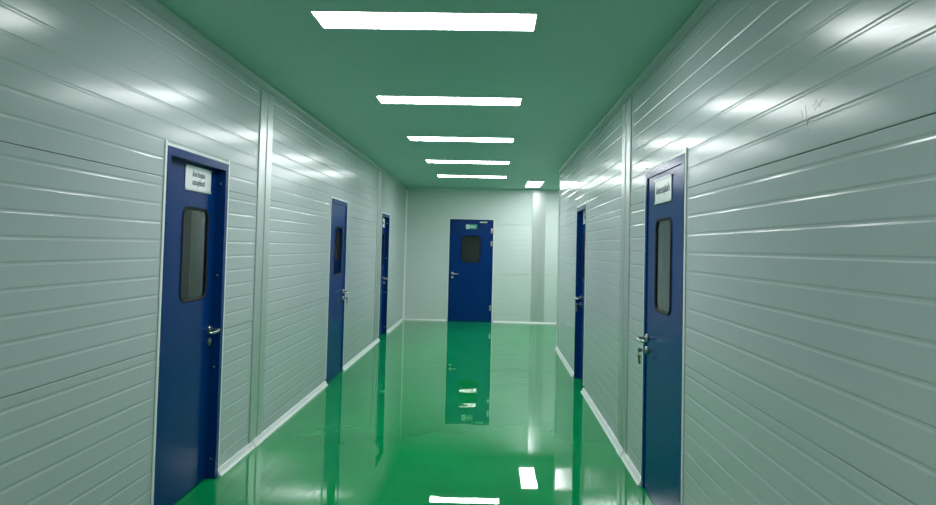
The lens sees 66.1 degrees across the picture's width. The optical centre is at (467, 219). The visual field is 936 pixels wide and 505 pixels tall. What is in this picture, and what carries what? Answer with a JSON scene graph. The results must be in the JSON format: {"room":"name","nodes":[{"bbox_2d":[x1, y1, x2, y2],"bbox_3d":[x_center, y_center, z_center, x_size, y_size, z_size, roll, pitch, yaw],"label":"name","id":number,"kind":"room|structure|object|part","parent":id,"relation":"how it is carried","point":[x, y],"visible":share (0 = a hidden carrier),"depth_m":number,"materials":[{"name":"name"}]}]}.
{"room":"industrial facility corridor","nodes":[
{"label":"industrial facility corridor","id":0,"kind":"room"},
{"bbox_2d":[0,0,405,504],"bbox_3d":[-1.610,0.317,5.351,0.111,2.700,18.600,1,-2,2],"label":"wall","id":1,"kind":"structure","parent":0,"point":[92,92],"depth_m":3.35,"materials":[{"name":"metal"}]},
{"bbox_2d":[150,139,229,504],"bbox_3d":[-1.634,0.608,4.186,0.124,2.027,0.933,1,-2,2],"label":"door","id":2,"kind":"structure","parent":1,"relation":"in","point":[194,226],"depth_m":4.23,"materials":[{"name":"blue paint"}]},
{"bbox_3d":[-1.604,0.559,3.732,0.008,1.962,0.024,1,-2,2],"label":"edge trim","id":3,"kind":"part","parent":2,"relation":"part of","materials":[{"name":"white metal"}]},
{"bbox_2d":[185,164,211,193],"bbox_3d":[-1.617,-0.241,4.322,0.008,0.146,0.378,1,-2,2],"label":"door sign","id":4,"kind":"object","parent":2,"relation":"attached to","point":[197,179],"visible":1,"depth_m":4.30,"materials":[{"name":"paper"}]},
{"bbox_3d":[-1.568,-0.384,4.223,0.008,0.016,0.885,1,-2,2],"label":"edge trim","id":5,"kind":"part","parent":2,"relation":"part of","materials":[{"name":"white metal"}]},
{"bbox_3d":[-1.601,0.690,4.500,0.073,0.054,0.155,1,-2,2],"label":"lever handle","id":6,"kind":"part","parent":2,"relation":"part of","materials":[{"name":"metal"}]},
{"bbox_3d":[-1.578,0.594,4.641,0.008,1.962,0.024,1,-2,2],"label":"edge trim","id":7,"kind":"part","parent":2,"relation":"part of","materials":[{"name":"white metal"}]},
{"bbox_2d":[248,89,273,442],"bbox_3d":[-1.549,0.328,5.399,0.009,2.584,0.300,1,-2,2],"label":"pillar","id":8,"kind":"structure","parent":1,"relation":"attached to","point":[267,100],"depth_m":5.38,"materials":[{"name":"metal"}]},
{"bbox_2d":[137,0,406,189],"bbox_3d":[-1.508,-1.001,5.398,0.034,0.058,18.599,1,-2,2],"label":"trim","id":9,"kind":"structure","parent":1,"relation":"attached to","point":[156,6],"depth_m":4.84,"materials":[{"name":"paint"}]},
{"bbox_2d":[218,381,327,476],"bbox_3d":[-1.545,1.674,6.123,0.038,0.050,3.062,1,-2,2],"label":"baseboard","id":10,"kind":"structure","parent":1,"relation":"attached to","point":[249,447],"depth_m":5.55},
{"bbox_2d":[325,195,348,382],"bbox_3d":[-1.470,0.763,8.123,0.126,2.022,0.908,1,-2,2],"label":"door","id":11,"kind":"structure","parent":1,"relation":"in","point":[338,208],"depth_m":8.10,"materials":[{"name":"blue paint"}]},
{"bbox_3d":[-1.491,0.714,7.683,0.008,1.957,0.024,1,-2,2],"label":"edge trim","id":12,"kind":"part","parent":11,"relation":"part of","materials":[{"name":"white metal"}]},
{"bbox_3d":[-1.466,0.748,8.566,0.008,1.957,0.024,1,-2,2],"label":"edge trim","id":13,"kind":"part","parent":11,"relation":"part of","materials":[{"name":"white metal"}]},
{"bbox_2d":[343,338,379,370],"bbox_3d":[-1.438,1.821,9.918,0.032,0.046,2.802,1,-2,2],"label":"baseboard","id":14,"kind":"structure","parent":1,"relation":"attached to","point":[347,365],"depth_m":9.62,"materials":[{"name":"white plastic"}]},
{"bbox_2d":[374,171,381,340],"bbox_3d":[-1.387,0.546,11.072,0.010,2.584,0.340,1,-2,2],"label":"joint cover","id":15,"kind":"object","parent":1,"relation":"attached to","point":[379,172],"visible":1,"depth_m":11.06,"materials":[{"name":"metal"}]},
{"bbox_2d":[378,212,389,337],"bbox_3d":[-1.416,0.895,11.790,0.124,2.037,0.908,1,-2,2],"label":"door","id":16,"kind":"structure","parent":1,"relation":"in","point":[384,254],"depth_m":12.12,"materials":[{"name":"blue paint"}]},
{"bbox_3d":[-1.386,0.847,11.349,0.008,1.972,0.024,1,-2,2],"label":"edge trim","id":17,"kind":"part","parent":16,"relation":"part of","materials":[{"name":"white metal"}]},
{"bbox_2d":[387,318,403,333],"bbox_3d":[-1.339,1.955,13.386,0.032,0.046,2.406,1,-2,2],"label":"baseboard","id":18,"kind":"structure","parent":1,"relation":"attached to","point":[402,319],"depth_m":13.24,"materials":[{"name":"white plastic"}]},
{"bbox_2d":[403,190,407,317],"bbox_3d":[-1.274,0.693,14.622,0.030,2.603,0.030,1,-2,2],"label":"trim","id":19,"kind":"structure","parent":1,"relation":"attached to","point":[406,190],"depth_m":14.63,"materials":[{"name":"white metal"}]},
{"bbox_2d":[173,320,653,504],"bbox_3d":[1.284,1.792,5.193,6.346,0.120,18.820,1,-2,2],"label":"floor","id":20,"kind":"structure","parent":0,"point":[434,412],"depth_m":5.65,"materials":[{"name":"green paint"}]},
{"bbox_2d":[159,0,700,189],"bbox_3d":[1.351,-1.015,5.299,6.346,0.100,18.820,1,-2,2],"label":"ceiling","id":21,"kind":"structure","parent":0,"point":[581,56],"depth_m":4.87,"materials":[{"name":"paint"}]},
{"bbox_2d":[309,10,538,30],"bbox_3d":[-0.224,-1.056,3.824,1.180,0.004,0.300,1,-2,2],"label":"recessed light","id":22,"kind":"object","parent":21,"relation":"in","point":[387,20],"visible":1,"depth_m":3.81,"materials":[{"name":"plastic"}]},
{"bbox_2d":[375,95,521,105],"bbox_3d":[-0.151,-0.977,5.893,1.180,0.004,0.300,1,-2,2],"label":"recessed light","id":23,"kind":"object","parent":21,"relation":"in","point":[382,99],"visible":1,"depth_m":5.88,"materials":[{"name":"white plastic"}]},
{"bbox_2d":[407,136,514,142],"bbox_3d":[-0.078,-0.895,8.000,1.180,0.004,0.300,1,-2,2],"label":"recessed light","id":24,"kind":"object","parent":21,"relation":"in","point":[411,138],"visible":1,"depth_m":7.99,"materials":[{"name":"white plastic"}]},
{"bbox_2d":[408,137,512,141],"bbox_3d":[-0.078,-0.896,8.000,1.156,0.002,0.276,1,-2,2],"label":"diffuser","id":25,"kind":"object","parent":24,"relation":"attached to","point":[460,139],"depth_m":8.00,"materials":[{"name":"white plastic"}]},
{"bbox_2d":[425,160,509,163],"bbox_3d":[-0.003,-0.814,10.120,1.180,0.004,0.300,1,-2,2],"label":"recessed light","id":26,"kind":"object","parent":21,"relation":"in","point":[427,161],"visible":1,"depth_m":10.11,"materials":[{"name":"white plastic"}]},
{"bbox_2d":[437,175,506,177],"bbox_3d":[0.069,-0.734,12.181,1.180,0.004,0.300,1,-2,2],"label":"recessed light","id":27,"kind":"object","parent":21,"relation":"in","point":[437,175],"visible":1,"depth_m":12.17,"materials":[{"name":"white plastic"}]},
{"bbox_2d":[525,181,543,186],"bbox_3d":[1.231,-0.660,13.400,0.300,0.004,1.180,1,-2,2],"label":"recessed light","id":28,"kind":"object","parent":21,"relation":"in","point":[529,183],"visible":1,"depth_m":13.37,"materials":[{"name":"white plastic"}]},
{"bbox_2d":[404,187,558,322],"bbox_3d":[1.539,0.741,14.592,6.336,2.700,0.110,1,-2,2],"label":"wall","id":29,"kind":"structure","parent":0,"point":[429,209],"depth_m":14.59,"materials":[{"name":"paint"}]},
{"bbox_2d":[404,318,445,320],"bbox_3d":[-0.868,2.021,14.561,0.848,0.025,0.022,1,-2,2],"label":"baseboard","id":30,"kind":"structure","parent":29,"relation":"attached to","point":[404,318],"depth_m":14.56,"materials":[{"name":"white plastic"}]},
{"bbox_2d":[446,218,494,321],"bbox_3d":[0.053,1.008,14.566,0.934,2.092,0.126,1,-2,2],"label":"door","id":31,"kind":"structure","parent":29,"relation":"in","point":[470,275],"depth_m":14.58,"materials":[{"name":"blue paint"}]},
{"bbox_3d":[-0.401,0.965,14.592,0.024,2.027,0.008,1,-2,2],"label":"edge trim","id":32,"kind":"part","parent":31,"relation":"part of","materials":[{"name":"white metal"}]},
{"bbox_2d":[466,224,476,228],"bbox_3d":[0.071,0.139,14.603,0.230,0.098,0.012,1,-2,2],"label":"exit sign","id":33,"kind":"object","parent":31,"relation":"attached to","point":[468,226],"visible":1,"depth_m":14.61,"materials":[{"name":"green plastic"}]},
{"bbox_3d":[0.078,-0.017,14.614,0.886,0.016,0.008,1,-2,2],"label":"edge trim","id":34,"kind":"part","parent":31,"relation":"part of","materials":[{"name":"white metal"}]},
{"bbox_3d":[0.508,0.986,14.560,0.024,2.027,0.008,1,-2,2],"label":"edge trim","id":35,"kind":"part","parent":31,"relation":"part of","materials":[{"name":"white metal"}]},
{"bbox_2d":[493,321,555,323],"bbox_3d":[2.586,2.099,14.437,4.174,0.025,0.022,1,-2,2],"label":"baseboard","id":36,"kind":"structure","parent":29,"relation":"attached to","point":[493,321],"depth_m":14.49,"materials":[{"name":"white plastic"}]},
{"bbox_2d":[530,190,545,320],"bbox_3d":[1.421,0.712,14.538,0.260,2.648,0.009,1,-2,2],"label":"joint cover","id":37,"kind":"object","parent":29,"relation":"attached to","point":[539,196],"visible":1,"depth_m":14.53,"materials":[{"name":"metal"}]},
{"bbox_2d":[557,0,935,504],"bbox_3d":[1.163,0.311,3.432,0.110,2.700,14.960,1,-2,2],"label":"wall","id":38,"kind":"structure","parent":0,"point":[807,128],"depth_m":2.40,"materials":[{"name":"metal"}]},
{"bbox_2d":[556,173,559,345],"bbox_3d":[1.396,0.574,10.887,0.068,2.648,0.057,1,-2,2],"label":"trim","id":39,"kind":"structure","parent":38,"relation":"attached to","point":[559,173],"depth_m":10.87,"materials":[{"name":"white metal"}]},
{"bbox_2d":[554,346,573,376],"bbox_3d":[1.280,1.877,9.658,0.032,0.046,2.396,1,-2,2],"label":"baseboard","id":40,"kind":"structure","parent":38,"relation":"attached to","point":[559,353],"depth_m":9.42,"materials":[{"name":"white plastic"}]},
{"bbox_2d":[574,201,586,388],"bbox_3d":[1.301,0.828,8.074,0.124,2.022,0.888,1,-2,2],"label":"door","id":41,"kind":"structure","parent":38,"relation":"in","point":[581,229],"depth_m":8.42,"materials":[{"name":"blue paint"}]},
{"bbox_3d":[1.245,0.778,7.645,0.008,1.957,0.024,1,-2,2],"label":"edge trim","id":42,"kind":"part","parent":41,"relation":"part of","materials":[{"name":"white metal"}]},
{"bbox_2d":[581,388,640,485],"bbox_3d":[1.153,1.738,6.114,0.036,0.050,3.007,1,-2,2],"label":"baseboard","id":43,"kind":"structure","parent":38,"relation":"attached to","point":[629,465],"depth_m":5.57,"materials":[{"name":"white plastic"}]},
{"bbox_2d":[617,96,631,452],"bbox_3d":[1.172,0.393,5.381,0.009,2.584,0.340,1,-2,2],"label":"joint cover","id":44,"kind":"object","parent":38,"relation":"attached to","point":[627,107],"visible":1,"depth_m":5.36,"materials":[{"name":"metal"}]},
{"bbox_2d":[558,0,717,173],"bbox_3d":[1.125,-1.010,3.484,0.030,0.058,14.960,1,-2,2],"label":"trim","id":45,"kind":"structure","parent":38,"relation":"attached to","point":[704,6],"depth_m":4.51,"materials":[{"name":"paint"}]},
{"bbox_2d":[636,147,686,504],"bbox_3d":[1.114,0.665,4.171,0.126,2.044,0.998,1,-2,2],"label":"door","id":46,"kind":"structure","parent":38,"relation":"in","point":[664,294],"depth_m":4.10,"materials":[{"name":"blue paint"}]},
{"bbox_2d":[637,348,644,363],"bbox_3d":[1.094,0.862,4.552,0.047,0.097,0.031,1,-2,2],"label":"bunch","id":47,"kind":"object","parent":46,"relation":"hanging from","point":[639,349],"visible":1,"depth_m":4.55,"materials":[{"name":"metal"}]},
{"bbox_3d":[1.097,0.745,4.505,0.073,0.054,0.155,1,-2,2],"label":"lever handle","id":48,"kind":"part","parent":46,"relation":"part of","materials":[{"name":"metal"}]},
{"bbox_3d":[1.140,0.652,4.658,0.008,1.979,0.024,1,-2,2],"label":"edge trim","id":49,"kind":"part","parent":46,"relation":"part of","materials":[{"name":"white metal"}]},
{"bbox_2d":[654,174,671,204],"bbox_3d":[1.139,-0.175,4.208,0.008,0.152,0.398,1,-2,2],"label":"door sign","id":50,"kind":"object","parent":46,"relation":"attached to","point":[663,185],"visible":1,"depth_m":4.18,"materials":[{"name":"paper"}]},
{"bbox_3d":[1.147,-0.336,4.209,0.008,0.016,0.950,1,-2,2],"label":"edge trim","id":51,"kind":"part","parent":46,"relation":"part of","materials":[{"name":"white metal"}]},
{"bbox_3d":[1.106,0.614,3.686,0.008,1.979,0.024,1,-2,2],"label":"edge trim","id":52,"kind":"part","parent":46,"relation":"part of","materials":[{"name":"white metal"}]}
]}

